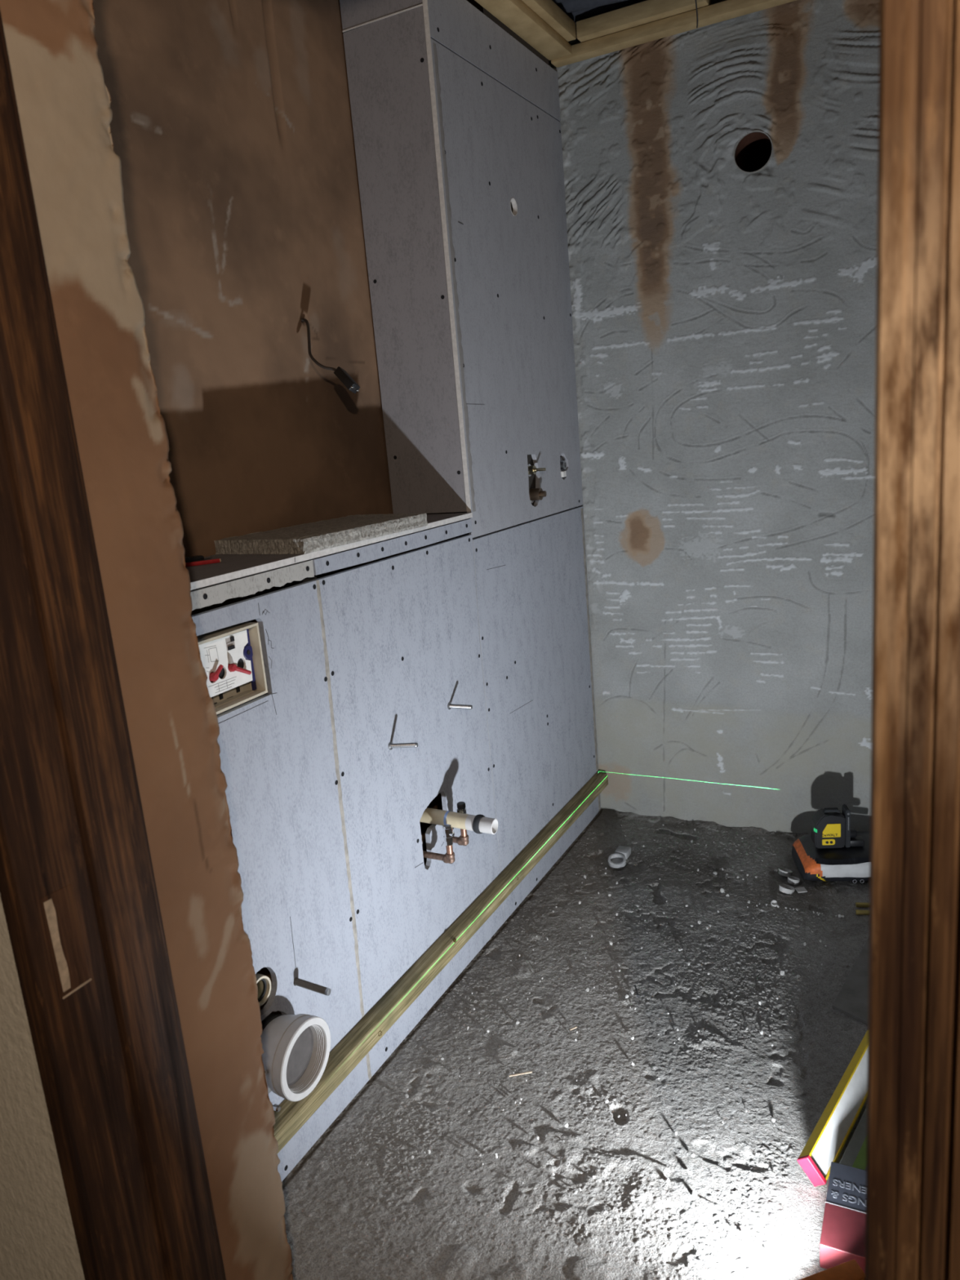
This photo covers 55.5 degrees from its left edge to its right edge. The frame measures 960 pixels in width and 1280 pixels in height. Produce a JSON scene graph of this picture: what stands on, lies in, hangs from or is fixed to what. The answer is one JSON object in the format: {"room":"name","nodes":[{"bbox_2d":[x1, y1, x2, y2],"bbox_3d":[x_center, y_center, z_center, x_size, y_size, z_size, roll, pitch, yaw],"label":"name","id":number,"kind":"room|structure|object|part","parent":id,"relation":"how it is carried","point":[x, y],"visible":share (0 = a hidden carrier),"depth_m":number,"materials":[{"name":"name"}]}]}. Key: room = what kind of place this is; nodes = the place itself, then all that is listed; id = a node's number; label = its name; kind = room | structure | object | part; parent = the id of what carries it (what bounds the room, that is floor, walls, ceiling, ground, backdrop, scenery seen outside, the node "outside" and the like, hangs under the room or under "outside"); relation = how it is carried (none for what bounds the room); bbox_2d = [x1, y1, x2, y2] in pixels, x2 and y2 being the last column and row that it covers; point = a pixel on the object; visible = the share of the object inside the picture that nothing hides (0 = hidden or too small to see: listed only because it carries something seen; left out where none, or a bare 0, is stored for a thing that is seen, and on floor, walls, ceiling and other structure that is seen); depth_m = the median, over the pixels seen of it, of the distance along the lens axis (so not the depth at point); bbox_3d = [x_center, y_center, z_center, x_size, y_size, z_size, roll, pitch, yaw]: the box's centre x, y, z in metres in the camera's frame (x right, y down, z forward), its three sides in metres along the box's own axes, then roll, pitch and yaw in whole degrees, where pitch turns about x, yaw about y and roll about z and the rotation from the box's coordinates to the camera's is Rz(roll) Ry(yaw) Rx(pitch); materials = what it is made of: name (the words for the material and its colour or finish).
{"room":"building under construction","nodes":[
{"label":"building under construction","id":0,"kind":"room"},
{"bbox_2d":[0,895,84,1279],"bbox_3d":[-1.122,-0.133,1.214,1.468,2.640,0.135,2,14,27],"label":"wall","id":1,"kind":"structure","parent":0,"point":[37,1238],"depth_m":0.99,"materials":[{"name":"beige paper"}]},
{"bbox_2d":[0,0,293,1279],"bbox_3d":[-0.602,-0.167,1.175,0.616,2.636,0.157,6,17,40],"label":"wall","id":2,"kind":"structure","parent":0,"point":[63,98],"depth_m":1.02,"materials":[{"name":"brown paint"}]},
{"bbox_2d":[92,0,517,1014],"bbox_3d":[-0.366,-0.415,2.177,0.017,2.634,2.118,2,14,27],"label":"wall","id":3,"kind":"structure","parent":0,"point":[231,124],"depth_m":1.92,"materials":[{"name":"brown paint"}]},
{"bbox_2d":[301,318,359,393],"bbox_3d":[-0.349,-0.633,2.025,0.042,0.182,0.212,-16,17,-40],"label":"cable","id":4,"kind":"object","parent":3,"relation":"attached to","point":[340,373],"visible":0.96,"depth_m":1.99,"materials":[{"name":"black plastic"}]},
{"bbox_2d":[281,808,869,1279],"bbox_3d":[0.506,0.874,2.058,1.298,0.026,2.138,2,14,27],"label":"floor","id":5,"kind":"structure","parent":0,"point":[443,1215],"depth_m":1.89,"materials":[{"name":"grey concrete"}]},
{"bbox_2d":[280,202,577,588],"bbox_3d":[-0.158,-0.302,2.134,0.048,2.360,1.984,2,14,27],"label":"stud","id":6,"kind":"object","parent":5,"relation":"on","point":[531,479],"visible":0.03,"depth_m":2.50,"materials":[{"name":"silver metal"}]},
{"bbox_2d":[190,560,314,610],"bbox_3d":[-0.462,-0.066,1.488,0.013,0.033,0.610,2,14,27],"label":"strip","id":7,"kind":"object","parent":6,"relation":"attached to","point":[250,584],"visible":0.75,"depth_m":1.59,"materials":[{"name":"grey metal"}]},
{"bbox_2d":[191,580,368,1181],"bbox_3d":[-0.414,0.485,1.618,0.013,1.088,0.619,2,14,27],"label":"board","id":8,"kind":"object","parent":6,"relation":"attached to","point":[277,765],"visible":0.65,"depth_m":1.72,"materials":[{"name":"grey"}]},
{"bbox_2d":[196,622,267,714],"bbox_3d":[-0.457,0.059,1.526,0.039,0.128,0.239,2,14,27],"label":"box","id":9,"kind":"object","parent":8,"relation":"attached to","point":[232,660],"visible":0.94,"depth_m":1.58,"materials":[{"name":"beige plastic"}]},
{"bbox_3d":[-0.447,0.056,1.541,0.019,0.026,0.026,2,14,27],"label":"red lever","id":10,"kind":"part","parent":9,"relation":"part of","materials":[{"name":"plastic"}]},
{"bbox_2d":[197,623,250,702],"bbox_3d":[-0.472,0.059,1.535,0.004,0.128,0.239,2,14,27],"label":"instruction sheet","id":11,"kind":"object","parent":9,"relation":"on","point":[228,695],"depth_m":1.59,"materials":[{"name":"white paper"}]},
{"bbox_3d":[-0.460,0.052,1.524,0.004,0.094,0.222,2,14,27],"label":"plate","id":12,"kind":"part","parent":9,"relation":"part of","materials":[{"name":"white plastic"}]},
{"bbox_3d":[-0.422,0.051,1.591,0.017,0.029,0.045,3,15,32],"label":"red lever","id":13,"kind":"part","parent":9,"relation":"part of","materials":[{"name":"plastic"}]},
{"bbox_2d":[255,973,271,1006],"bbox_3d":[-0.444,0.635,1.677,0.108,0.055,0.055,2,14,27],"label":"socket","id":14,"kind":"object","parent":8,"relation":"attached to","point":[264,983],"visible":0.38,"depth_m":1.67,"materials":[{"name":"beige plastic"}]},
{"bbox_2d":[260,1013,330,1112],"bbox_3d":[-0.387,0.753,1.680,0.177,0.149,0.206,2,14,27],"label":"connector","id":15,"kind":"object","parent":8,"relation":"attached to","point":[295,1047],"visible":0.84,"depth_m":1.65,"materials":[{"name":"white plastic"}]},
{"bbox_2d":[293,977,330,995],"bbox_3d":[-0.330,0.653,1.727,0.107,0.021,0.014,2,14,27],"label":"rod","id":16,"kind":"object","parent":8,"relation":"attached to","point":[299,982],"visible":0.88,"depth_m":1.72,"materials":[{"name":"metal"}]},
{"bbox_2d":[185,512,472,590],"bbox_3d":[-0.413,-0.171,1.816,0.242,0.012,1.269,2,14,27],"label":"board","id":17,"kind":"object","parent":6,"relation":"attached to","point":[232,566],"visible":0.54,"depth_m":1.69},
{"bbox_2d":[184,555,212,562],"bbox_3d":[-0.579,-0.141,1.681,0.028,0.014,0.205,4,15,34],"label":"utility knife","id":18,"kind":"object","parent":17,"relation":"on","point":[198,557],"visible":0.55,"depth_m":1.73,"materials":[{"name":"black plastic"}]},
{"bbox_2d":[185,558,221,566],"bbox_3d":[-0.550,-0.135,1.664,0.152,0.007,0.008,-10,14,-23],"label":"pencil","id":19,"kind":"object","parent":17,"relation":"on","point":[218,560],"visible":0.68,"depth_m":1.68,"materials":[{"name":"paint"}]},
{"bbox_2d":[213,512,427,554],"bbox_3d":[-0.319,-0.231,1.948,0.244,0.029,0.432,3,15,32],"label":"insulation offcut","id":20,"kind":"object","parent":17,"relation":"on","point":[306,538],"visible":1,"depth_m":1.83,"materials":[{"name":"grey stone"}]},
{"bbox_2d":[339,0,422,32],"bbox_3d":[-0.238,-1.589,2.087,0.221,0.304,0.014,2,14,27],"label":"board","id":21,"kind":"object","parent":6,"relation":"attached to","point":[355,14],"visible":1,"depth_m":2.13,"materials":[{"name":"grey"}]},
{"bbox_2d":[310,518,472,575],"bbox_3d":[-0.174,-0.214,2.034,0.013,0.034,0.653,2,14,27],"label":"strip","id":22,"kind":"object","parent":6,"relation":"attached to","point":[368,553],"visible":1,"depth_m":1.98,"materials":[{"name":"grey metal"}]},
{"bbox_2d":[342,5,466,514],"bbox_3d":[-0.177,-0.887,2.247,0.221,1.145,0.013,2,14,27],"label":"board","id":23,"kind":"object","parent":6,"relation":"attached to","point":[386,58],"visible":0.99,"depth_m":2.23,"materials":[{"name":"grey"}]},
{"bbox_2d":[312,534,504,1079],"bbox_3d":[-0.135,0.341,2.146,0.013,1.088,0.689,2,14,27],"label":"board","id":24,"kind":"object","parent":6,"relation":"attached to","point":[400,633],"visible":0.94,"depth_m":2.07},
{"bbox_2d":[388,741,417,750],"bbox_3d":[-0.179,0.232,1.998,0.101,0.023,0.019,2,14,27],"label":"rod","id":25,"kind":"object","parent":24,"relation":"attached to","point":[391,745],"visible":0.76,"depth_m":1.99,"materials":[{"name":"metal"}]},
{"bbox_2d":[388,741,392,750],"bbox_3d":[-0.195,0.233,2.006,0.004,0.019,0.019,2,14,27],"label":"washer","id":26,"kind":"object","parent":25,"relation":"on","point":[390,744],"depth_m":2.00,"materials":[{"name":"metal"}]},
{"bbox_3d":[-0.179,0.231,1.998,0.101,0.022,0.010,2,14,27],"label":"rod","id":27,"kind":"part","parent":25,"relation":"part of","materials":[{"name":"metal"}]},
{"bbox_2d":[422,824,454,863],"bbox_3d":[-0.116,0.476,2.149,0.128,0.095,0.024,2,14,27],"label":"supply pipe","id":28,"kind":"object","parent":24,"relation":"attached to","point":[449,857],"visible":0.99,"depth_m":2.12,"materials":[{"name":"orange metal"}]},
{"bbox_2d":[273,773,608,1153],"bbox_3d":[-0.034,0.723,2.306,0.042,0.043,2.036,2,14,27],"label":"batten","id":29,"kind":"object","parent":24,"relation":"attached to","point":[354,1046],"visible":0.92,"depth_m":2.10,"materials":[{"name":"beige wood"}]},
{"bbox_2d":[419,807,497,834],"bbox_3d":[-0.084,0.425,2.165,0.267,0.047,0.044,2,14,27],"label":"pipe","id":30,"kind":"object","parent":24,"relation":"attached to","point":[478,824],"visible":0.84,"depth_m":2.13,"materials":[{"name":"beige plastic"}]},
{"bbox_2d":[447,702,472,709],"bbox_3d":[-0.060,0.162,2.230,0.094,0.019,0.019,2,14,27],"label":"rod","id":31,"kind":"object","parent":24,"relation":"attached to","point":[450,705],"visible":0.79,"depth_m":2.22,"materials":[{"name":"metal"}]},
{"bbox_2d":[453,801,469,845],"bbox_3d":[-0.080,0.445,2.227,0.118,0.111,0.024,2,14,27],"label":"supply pipe","id":32,"kind":"object","parent":24,"relation":"attached to","point":[463,840],"visible":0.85,"depth_m":2.21,"materials":[{"name":"orange metal"}]},
{"bbox_2d":[427,0,560,121],"bbox_3d":[0.054,-1.533,2.399,0.013,0.138,0.786,2,14,27],"label":"board","id":33,"kind":"object","parent":6,"relation":"attached to","point":[458,26],"visible":0.99,"depth_m":2.35,"materials":[{"name":"grey"}]},
{"bbox_2d":[422,0,582,537],"bbox_3d":[0.100,-1.002,2.519,0.014,1.335,0.788,2,14,27],"label":"board","id":34,"kind":"object","parent":6,"relation":"attached to","point":[508,273],"visible":1,"depth_m":2.45,"materials":[{"name":"grey"}]},
{"bbox_2d":[475,0,571,60],"bbox_3d":[0.038,-1.606,2.280,0.072,0.025,0.862,2,14,27],"label":"batten","id":35,"kind":"object","parent":34,"relation":"attached to","point":[515,15],"visible":1,"depth_m":2.44,"materials":[{"name":"brown wood"}]},
{"bbox_2d":[520,0,576,41],"bbox_3d":[0.043,-1.637,2.257,0.092,0.044,0.840,2,14,27],"label":"rafter","id":36,"kind":"object","parent":35,"relation":"on","point":[548,11],"visible":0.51,"depth_m":2.48,"materials":[{"name":"brown wood"}]},
{"bbox_2d":[560,456,566,477],"bbox_3d":[0.248,-0.541,2.858,0.046,0.065,0.054,2,14,27],"label":"outlet","id":37,"kind":"object","parent":34,"relation":"attached to","point":[562,463],"visible":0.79,"depth_m":2.84,"materials":[{"name":"metal"}]},
{"bbox_2d":[472,506,600,921],"bbox_3d":[0.199,0.175,2.781,0.013,1.074,0.800,2,14,27],"label":"board","id":38,"kind":"object","parent":6,"relation":"attached to","point":[531,579],"visible":0.98,"depth_m":2.71,"materials":[{"name":"grey"}]},
{"bbox_2d":[528,463,546,502],"bbox_3d":[0.156,-0.464,2.655,0.082,0.130,0.053,2,14,27],"label":"shower valve","id":39,"kind":"object","parent":6,"relation":"attached to","point":[535,494],"visible":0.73,"depth_m":2.64,"materials":[{"name":"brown metal"}]},
{"bbox_2d":[509,1071,532,1076],"bbox_3d":[0.087,0.925,1.945,0.050,0.002,0.004,-7,13,-7],"label":"wood splinter","id":40,"kind":"object","parent":5,"relation":"on","point":[529,1072],"visible":1,"depth_m":1.94,"materials":[{"name":"beige wood"}]},
{"bbox_2d":[348,824,844,1262],"bbox_3d":[0.450,0.819,2.283,0.800,0.015,1.622,2,14,27],"label":"rubble","id":41,"kind":"object","parent":5,"relation":"on","point":[782,972],"visible":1,"depth_m":2.09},
{"bbox_2d":[608,845,631,869],"bbox_3d":[0.440,0.686,2.876,0.057,0.033,0.106,2,14,27],"label":"fitting","id":42,"kind":"object","parent":5,"relation":"on","point":[617,860],"visible":1,"depth_m":2.87,"materials":[{"name":"white plastic"}]},
{"bbox_2d":[634,984,639,997],"bbox_3d":[0.376,0.842,2.191,0.007,0.009,0.051,-5,13,1],"label":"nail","id":43,"kind":"object","parent":5,"relation":"on","point":[637,994],"visible":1,"depth_m":2.18,"materials":[{"name":"grey metal"}]},
{"bbox_2d":[770,900,777,906],"bbox_3d":[0.819,0.734,2.537,0.018,0.016,0.020,2,14,27],"label":"stopper","id":44,"kind":"object","parent":5,"relation":"on","point":[774,903],"visible":1,"depth_m":2.54,"materials":[{"name":"white plastic"}]},
{"bbox_2d":[778,867,792,876],"bbox_3d":[0.905,0.688,2.702,0.040,0.025,0.040,2,14,27],"label":"ring","id":45,"kind":"object","parent":5,"relation":"on","point":[782,871],"visible":0.99,"depth_m":2.69,"materials":[{"name":"white plastic"}]},
{"bbox_2d":[778,884,795,894],"bbox_3d":[0.878,0.712,2.607,0.043,0.026,0.044,2,14,27],"label":"ring","id":46,"kind":"object","parent":5,"relation":"on","point":[782,887],"visible":1,"depth_m":2.60,"materials":[{"name":"white plastic"}]},
{"bbox_2d":[787,875,799,884],"bbox_3d":[0.912,0.699,2.651,0.034,0.022,0.034,2,14,27],"label":"ring","id":47,"kind":"object","parent":5,"relation":"on","point":[792,880],"visible":1,"depth_m":2.64,"materials":[{"name":"white plastic"}]},
{"bbox_2d":[795,886,807,893],"bbox_3d":[0.915,0.712,2.599,0.026,0.003,0.025,-5,13,-1],"label":"paper scrap","id":48,"kind":"object","parent":5,"relation":"on","point":[799,890],"visible":1,"depth_m":2.60,"materials":[{"name":"white paper"}]},
{"bbox_2d":[791,831,870,883],"bbox_3d":[1.117,0.630,2.673,0.360,0.088,0.213,-3,13,7],"label":"bag","id":49,"kind":"object","parent":5,"relation":"on","point":[851,864],"visible":0.39,"depth_m":2.61,"materials":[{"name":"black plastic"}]},
{"bbox_2d":[810,804,864,848],"bbox_3d":[1.037,0.539,2.642,0.141,0.117,0.056,-3,13,7],"label":"laser level","id":50,"kind":"object","parent":49,"relation":"on","point":[830,828],"visible":1,"depth_m":2.63,"materials":[{"name":"black plastic"}]},
{"bbox_3d":[1.011,0.548,2.622,0.051,0.041,0.004,-3,13,7],"label":"yellow panel","id":51,"kind":"part","parent":50,"relation":"part of","materials":[{"name":"plastic"}]},
{"bbox_3d":[1.060,0.538,2.639,0.013,0.117,0.044,-3,13,7],"label":"bracket arm","id":52,"kind":"part","parent":50,"relation":"part of","materials":[{"name":"black plastic"}]},
{"bbox_2d":[796,1030,867,1186],"bbox_3d":[0.714,0.891,1.767,0.050,0.054,0.423,5,16,38],"label":"spirit level","id":53,"kind":"object","parent":5,"relation":"on","point":[832,1131],"visible":0.75,"depth_m":1.71,"materials":[{"name":"yellow metal"}]},
{"bbox_2d":[800,1259,865,1279],"bbox_3d":[0.498,0.981,1.301,0.160,0.126,0.101,-8,13,-15],"label":"work lamp","id":54,"kind":"object","parent":5,"relation":"on","point":[849,1270],"visible":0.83,"depth_m":1.31,"materials":[{"name":"orange plastic"}]},
{"bbox_2d":[819,1161,866,1273],"bbox_3d":[0.631,0.961,1.506,0.116,0.046,0.182,2,14,27],"label":"box","id":55,"kind":"object","parent":5,"relation":"on","point":[842,1237],"visible":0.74,"depth_m":1.49,"materials":[{"name":"cardboard"}]},
{"bbox_2d":[832,936,869,1025],"bbox_3d":[1.027,0.816,2.098,0.342,0.010,0.454,4,16,35],"label":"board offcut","id":56,"kind":"object","parent":5,"relation":"on","point":[852,1000],"visible":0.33,"depth_m":2.12,"materials":[{"name":"grey"}]},
{"bbox_2d":[839,1106,866,1170],"bbox_3d":[0.751,0.927,1.672,0.120,0.019,0.210,5,16,38],"label":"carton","id":57,"kind":"object","parent":5,"relation":"on","point":[855,1154],"visible":0.04,"depth_m":1.66,"materials":[{"name":"green cardboard"}]},
{"bbox_2d":[855,909,869,915],"bbox_3d":[1.112,0.729,2.429,0.206,0.013,0.013,-2,13,14],"label":"rod","id":58,"kind":"object","parent":5,"relation":"on","point":[860,912],"visible":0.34,"depth_m":2.44,"materials":[{"name":"yellow metal"}]},
{"bbox_2d":[855,902,869,907],"bbox_3d":[1.127,0.720,2.465,0.206,0.013,0.013,-2,13,14],"label":"rod","id":59,"kind":"object","parent":5,"relation":"on","point":[857,904],"visible":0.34,"depth_m":2.48,"materials":[{"name":"yellow metal"}]},
{"bbox_2d":[548,0,879,833],"bbox_3d":[0.875,-0.633,2.678,1.299,2.650,0.018,2,14,27],"label":"wall","id":60,"kind":"structure","parent":0,"point":[724,316],"depth_m":2.74,"materials":[{"name":"grey paint"}]},
{"bbox_2d":[551,0,796,67],"bbox_3d":[0.771,-1.693,2.401,1.250,0.032,0.046,2,14,27],"label":"batten","id":61,"kind":"object","parent":60,"relation":"attached to","point":[723,11],"visible":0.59,"depth_m":2.52,"materials":[{"name":"brown wood"}]},
{"bbox_2d":[576,0,711,42],"bbox_3d":[0.451,-1.736,2.535,0.368,0.044,0.065,2,14,27],"label":"rafter","id":62,"kind":"object","parent":61,"relation":"on","point":[646,11],"visible":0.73,"depth_m":2.52,"materials":[{"name":"brown wood"}]},
{"bbox_2d":[551,0,646,26],"bbox_3d":[0.213,-1.675,2.162,0.480,0.022,1.170,2,14,27],"label":"sheet","id":63,"kind":"object","parent":62,"relation":"on","point":[576,10],"visible":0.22,"depth_m":2.55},
{"bbox_2d":[695,0,697,27],"bbox_3d":[0.564,-1.698,2.408,0.009,0.106,0.123,1,14,23],"label":"wire","id":64,"kind":"object","parent":63,"relation":"hanging from","point":[695,0],"visible":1,"depth_m":2.45,"materials":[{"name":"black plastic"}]},
{"bbox_2d":[733,130,773,173],"bbox_3d":[0.810,-1.385,2.634,0.109,0.109,0.224,2,14,27],"label":"hole","id":65,"kind":"object","parent":60,"relation":"attached to","point":[753,151],"visible":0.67,"depth_m":2.64,"materials":[{"name":"brown plastic"}]},
{"bbox_3d":[0.433,-0.101,0.484,1.900,2.640,0.278,2,14,27],"label":"wall","id":66,"kind":"structure","parent":0,"visible":0},
{"bbox_2d":[0,0,959,1279],"bbox_3d":[-0.041,0.121,0.780,0.860,2.125,0.297,2,14,27],"label":"door frame","id":67,"kind":"structure","parent":66,"relation":"in","point":[78,893],"depth_m":0.85,"materials":[{"name":"brown wood"}]},
{"bbox_3d":[0.246,0.165,0.481,0.074,2.125,0.021,2,14,27],"label":"architrave","id":68,"kind":"part","parent":67,"relation":"part of","materials":[{"name":"brown wood"}]}
]}

